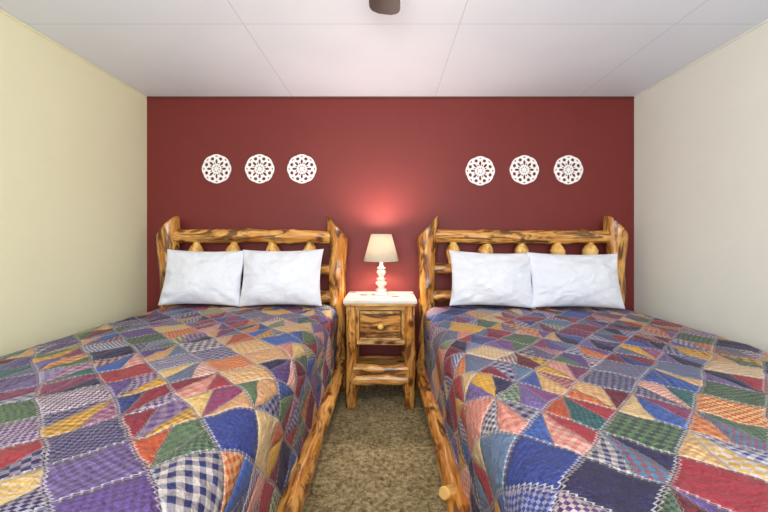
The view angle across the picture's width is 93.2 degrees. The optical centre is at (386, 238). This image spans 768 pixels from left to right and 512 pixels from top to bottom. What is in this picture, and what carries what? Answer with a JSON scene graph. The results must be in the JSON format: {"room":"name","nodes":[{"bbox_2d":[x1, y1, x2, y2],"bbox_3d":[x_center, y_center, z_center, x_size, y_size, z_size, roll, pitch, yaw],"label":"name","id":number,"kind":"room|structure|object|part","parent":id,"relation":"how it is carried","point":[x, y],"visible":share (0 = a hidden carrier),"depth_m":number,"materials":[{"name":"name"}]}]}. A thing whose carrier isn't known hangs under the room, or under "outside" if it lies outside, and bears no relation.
{"room":"hotel room","nodes":[
{"label":"hotel room","id":0,"kind":"room"},
{"bbox_2d":[0,12,146,356],"bbox_3d":[-2.100,0.008,0.775,0.100,2.444,4.650,0,0,0],"label":"wall","id":1,"kind":"structure","parent":0,"point":[73,136],"depth_m":2.31,"materials":[{"name":"beige paint"}]},
{"bbox_2d":[0,9,146,96],"bbox_3d":[-2.046,-1.209,0.819,0.008,0.010,4.538,0,0,0],"label":"trim","id":2,"kind":"structure","parent":1,"relation":"attached to","point":[1,11],"depth_m":2.31,"materials":[{"name":"beige paint"}]},
{"bbox_2d":[303,385,447,511],"bbox_3d":[0.030,1.280,0.825,4.360,0.100,4.750,0,0,0],"label":"floor","id":3,"kind":"structure","parent":0,"point":[378,455],"depth_m":2.02,"materials":[{"name":"carpet"}]},
{"bbox_2d":[155,215,347,511],"bbox_3d":[-1.101,0.514,1.722,1.613,1.433,2.755,0,0,0],"label":"bed","id":4,"kind":"object","parent":3,"relation":"on","point":[293,498],"visible":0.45,"depth_m":2.92,"materials":[{"name":"wood"}]},
{"bbox_3d":[-1.801,0.519,2.986,0.176,1.425,0.179,0,0,38],"label":"headboard post","id":5,"kind":"part","parent":4,"relation":"part of","materials":[{"name":"brown wood"}]},
{"bbox_2d":[0,304,337,511],"bbox_3d":[-1.106,0.764,1.690,1.457,0.512,2.422,0,0,0],"label":"patchwork quilt","id":6,"kind":"object","parent":4,"relation":"on","point":[198,407],"visible":0.99,"depth_m":1.19,"materials":[{"name":"fabric"}]},
{"bbox_2d":[158,249,243,305],"bbox_3d":[-1.412,0.295,2.782,0.631,0.430,0.236,0,0,0],"label":"pillow","id":7,"kind":"object","parent":6,"relation":"on","point":[191,277],"visible":0.96,"depth_m":2.72,"materials":[{"name":"white fabric"}]},
{"bbox_2d":[238,249,323,306],"bbox_3d":[-0.805,0.293,2.769,0.635,0.433,0.227,0,0,0],"label":"pillow","id":8,"kind":"object","parent":6,"relation":"on","point":[269,277],"visible":1,"depth_m":2.70,"materials":[{"name":"white fabric"}]},
{"bbox_3d":[-1.101,-0.020,2.975,1.339,0.133,0.131,0,0,0],"label":"headboard rail","id":9,"kind":"part","parent":4,"relation":"part of","materials":[{"name":"brown wood"}]},
{"bbox_3d":[-1.101,0.467,2.991,1.338,0.122,0.119,0,0,0],"label":"headboard rail","id":10,"kind":"part","parent":4,"relation":"part of","materials":[{"name":"brown wood"}]},
{"bbox_3d":[-1.101,0.246,2.991,1.338,0.103,0.111,0,0,0],"label":"headboard rail","id":11,"kind":"part","parent":4,"relation":"part of","materials":[{"name":"brown wood"}]},
{"bbox_3d":[-0.368,1.013,1.673,0.108,0.112,2.506,0,0,0],"label":"rail","id":12,"kind":"part","parent":4,"relation":"part of","materials":[{"name":"brown wood"}]},
{"bbox_3d":[-0.400,0.514,2.990,0.174,1.433,0.189,0,0,-42],"label":"headboard post","id":13,"kind":"part","parent":4,"relation":"part of","materials":[{"name":"brown wood"}]},
{"bbox_2d":[343,291,416,408],"bbox_3d":[-0.050,0.834,2.810,0.534,0.793,0.440,0,0,0],"label":"nightstand","id":14,"kind":"object","parent":3,"relation":"on","point":[371,319],"visible":1,"depth_m":2.63,"materials":[{"name":"brown wood"}]},
{"bbox_3d":[-0.258,0.848,2.656,0.091,0.765,0.084,0,0,0],"label":"leg","id":15,"kind":"part","parent":14,"relation":"part of","materials":[{"name":"brown wood"}]},
{"bbox_3d":[-0.258,0.848,2.968,0.090,0.765,0.091,0,0,0],"label":"leg","id":16,"kind":"part","parent":14,"relation":"part of","materials":[{"name":"brown wood"}]},
{"bbox_3d":[-0.049,1.025,2.658,0.428,0.090,0.084,0,0,0],"label":"rail","id":17,"kind":"part","parent":14,"relation":"part of","materials":[{"name":"brown wood"}]},
{"bbox_3d":[-0.049,0.502,2.655,0.357,0.035,0.024,0,0,0],"label":"rail","id":18,"kind":"part","parent":14,"relation":"part of","materials":[{"name":"brown wood"}]},
{"bbox_3d":[-0.049,0.630,2.648,0.297,0.212,0.034,0,0,0],"label":"drawer","id":19,"kind":"part","parent":14,"relation":"part of","materials":[{"name":"brown wood"}]},
{"bbox_3d":[-0.049,0.627,2.970,0.427,0.285,0.020,0,0,0],"label":"panel","id":20,"kind":"part","parent":14,"relation":"part of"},
{"bbox_2d":[357,358,404,363],"bbox_3d":[-0.049,0.977,2.812,0.427,0.017,0.315,0,0,0],"label":"shelf","id":21,"kind":"object","parent":14,"relation":"attached to","point":[359,360],"depth_m":2.89,"materials":[{"name":"brown wood"}]},
{"bbox_3d":[-0.049,0.754,2.655,0.357,0.028,0.024,0,0,0],"label":"rail","id":22,"kind":"part","parent":14,"relation":"part of","materials":[{"name":"brown wood"}]},
{"bbox_3d":[-0.049,0.767,2.812,0.427,0.015,0.315,0,0,0],"label":"panel","id":23,"kind":"part","parent":14,"relation":"part of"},
{"bbox_2d":[364,232,398,295],"bbox_3d":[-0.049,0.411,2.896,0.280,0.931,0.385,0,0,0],"label":"table lamp","id":24,"kind":"object","parent":14,"relation":"on","point":[381,247],"visible":0.84,"depth_m":2.76,"materials":[{"name":"fabric"}]},
{"bbox_3d":[-0.045,0.067,2.840,0.273,0.210,0.273,0,0,0],"label":"lampshade","id":25,"kind":"part","parent":24,"relation":"part of","materials":[{"name":"fabric"}]},
{"bbox_3d":[-0.049,0.992,2.976,0.427,0.072,0.081,0,0,0],"label":"rail","id":26,"kind":"part","parent":14,"relation":"part of","materials":[{"name":"brown wood"}]},
{"bbox_3d":[-0.049,0.951,2.658,0.428,0.081,0.088,0,0,0],"label":"rail","id":27,"kind":"part","parent":14,"relation":"part of","materials":[{"name":"brown wood"}]},
{"bbox_3d":[0.162,0.848,2.966,0.090,0.765,0.090,0,0,0],"label":"leg","id":28,"kind":"part","parent":14,"relation":"part of","materials":[{"name":"brown wood"}]},
{"bbox_3d":[0.167,0.848,2.657,0.084,0.765,0.090,0,0,-34],"label":"leg","id":29,"kind":"part","parent":14,"relation":"part of","materials":[{"name":"brown wood"}]},
{"bbox_2d":[415,215,628,511],"bbox_3d":[1.111,0.519,1.715,1.840,1.424,2.750,0,0,0],"label":"bed","id":30,"kind":"object","parent":3,"relation":"on","point":[613,235],"visible":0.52,"depth_m":2.93,"materials":[{"name":"wood"}]},
{"bbox_3d":[0.327,0.519,2.985,0.186,1.424,0.174,0,0,31],"label":"headboard post","id":31,"kind":"part","parent":30,"relation":"part of","materials":[{"name":"brown wood"}]},
{"bbox_3d":[0.271,1.016,1.673,0.113,0.112,2.506,0,0,0],"label":"rail","id":32,"kind":"part","parent":30,"relation":"part of","materials":[{"name":"brown wood"}]},
{"bbox_3d":[1.106,0.469,2.984,1.498,0.108,0.116,0,0,0],"label":"headboard rail","id":33,"kind":"part","parent":30,"relation":"part of","materials":[{"name":"brown wood"}]},
{"bbox_3d":[1.106,0.244,2.990,1.498,0.105,0.109,0,0,0],"label":"headboard rail","id":34,"kind":"part","parent":30,"relation":"part of","materials":[{"name":"brown wood"}]},
{"bbox_3d":[1.106,-0.021,2.984,1.499,0.128,0.126,0,0,0],"label":"headboard rail","id":35,"kind":"part","parent":30,"relation":"part of","materials":[{"name":"brown wood"}]},
{"bbox_2d":[423,305,767,511],"bbox_3d":[1.105,0.771,1.687,1.665,0.497,2.418,0,0,0],"label":"patchwork quilt","id":36,"kind":"object","parent":30,"relation":"on","point":[557,408],"visible":0.98,"depth_m":1.19,"materials":[{"name":"fabric"}]},
{"bbox_2d":[449,250,535,308],"bbox_3d":[0.802,0.305,2.778,0.665,0.439,0.232,0,0,0],"label":"pillow","id":37,"kind":"object","parent":36,"relation":"on","point":[477,278],"visible":0.95,"depth_m":2.71,"materials":[{"name":"white fabric"}]},
{"bbox_2d":[527,252,624,308],"bbox_3d":[1.432,0.314,2.761,0.712,0.423,0.232,0,0,0],"label":"pillow","id":38,"kind":"object","parent":36,"relation":"on","point":[557,279],"visible":0.99,"depth_m":2.69,"materials":[{"name":"white fabric"}]},
{"bbox_3d":[1.884,0.520,2.988,0.186,1.421,0.176,0,0,31],"label":"headboard post","id":39,"kind":"part","parent":30,"relation":"part of","materials":[{"name":"brown wood"}]},
{"bbox_2d":[0,0,767,95],"bbox_3d":[0.030,-1.264,0.825,4.360,0.100,4.750,0,0,0],"label":"ceiling","id":40,"kind":"structure","parent":0,"point":[154,47],"depth_m":2.22,"materials":[{"name":"white paint"}]},
{"bbox_2d":[369,0,399,14],"bbox_3d":[-0.010,-1.020,0.919,1.405,0.388,1.341,0,0,0],"label":"ceiling fan","id":41,"kind":"object","parent":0,"point":[388,7],"depth_m":1.54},
{"bbox_2d":[147,98,633,371],"bbox_3d":[0.030,0.008,3.150,4.360,2.444,0.100,0,0,0],"label":"wall","id":42,"kind":"structure","parent":0,"point":[392,166],"depth_m":3.10,"materials":[{"name":"red paint"}]},
{"bbox_2d":[202,154,230,182],"bbox_3d":[-1.452,-0.598,3.094,0.248,0.248,0.010,0,0,0],"label":"wall medallion","id":43,"kind":"object","parent":42,"relation":"attached to","point":[204,167],"visible":1,"depth_m":3.09,"materials":[{"name":"white plastic"}]},
{"bbox_2d":[245,154,273,182],"bbox_3d":[-1.085,-0.598,3.094,0.248,0.248,0.010,0,0,0],"label":"wall medallion","id":44,"kind":"object","parent":42,"relation":"attached to","point":[259,168],"visible":1,"depth_m":3.09,"materials":[{"name":"white plastic"}]},
{"bbox_2d":[287,154,315,182],"bbox_3d":[-0.726,-0.598,3.094,0.248,0.248,0.010,0,0,0],"label":"wall medallion","id":45,"kind":"object","parent":42,"relation":"attached to","point":[301,168],"visible":1,"depth_m":3.09,"materials":[{"name":"white plastic"}]},
{"bbox_2d":[146,96,634,97],"bbox_3d":[0.030,-1.208,3.095,4.160,0.012,0.010,0,0,0],"label":"trim","id":46,"kind":"structure","parent":42,"relation":"attached to","point":[147,96],"depth_m":3.09,"materials":[{"name":"brown wood"}]},
{"bbox_2d":[466,156,494,184],"bbox_3d":[0.794,-0.581,3.094,0.248,0.248,0.010,0,0,0],"label":"wall medallion","id":47,"kind":"object","parent":42,"relation":"attached to","point":[480,170],"visible":1,"depth_m":3.09,"materials":[{"name":"white plastic"}]},
{"bbox_2d":[510,155,538,183],"bbox_3d":[1.170,-0.589,3.094,0.248,0.248,0.010,0,0,0],"label":"wall medallion","id":48,"kind":"object","parent":42,"relation":"attached to","point":[524,169],"visible":1,"depth_m":3.09,"materials":[{"name":"white plastic"}]},
{"bbox_2d":[554,155,582,183],"bbox_3d":[1.546,-0.589,3.094,0.248,0.248,0.010,0,0,0],"label":"wall medallion","id":49,"kind":"object","parent":42,"relation":"attached to","point":[580,168],"visible":1,"depth_m":3.09,"materials":[{"name":"white plastic"}]},
{"bbox_2d":[634,22,767,351],"bbox_3d":[2.160,0.008,0.775,0.100,2.444,4.650,0,0,0],"label":"wall","id":50,"kind":"structure","parent":0,"point":[701,133],"depth_m":2.40,"materials":[{"name":"beige paint"}]},
{"bbox_2d":[634,19,767,96],"bbox_3d":[2.106,-1.209,0.819,0.008,0.010,4.538,0,0,0],"label":"trim","id":51,"kind":"structure","parent":50,"relation":"attached to","point":[765,21],"depth_m":2.38,"materials":[{"name":"beige paint"}]}
]}

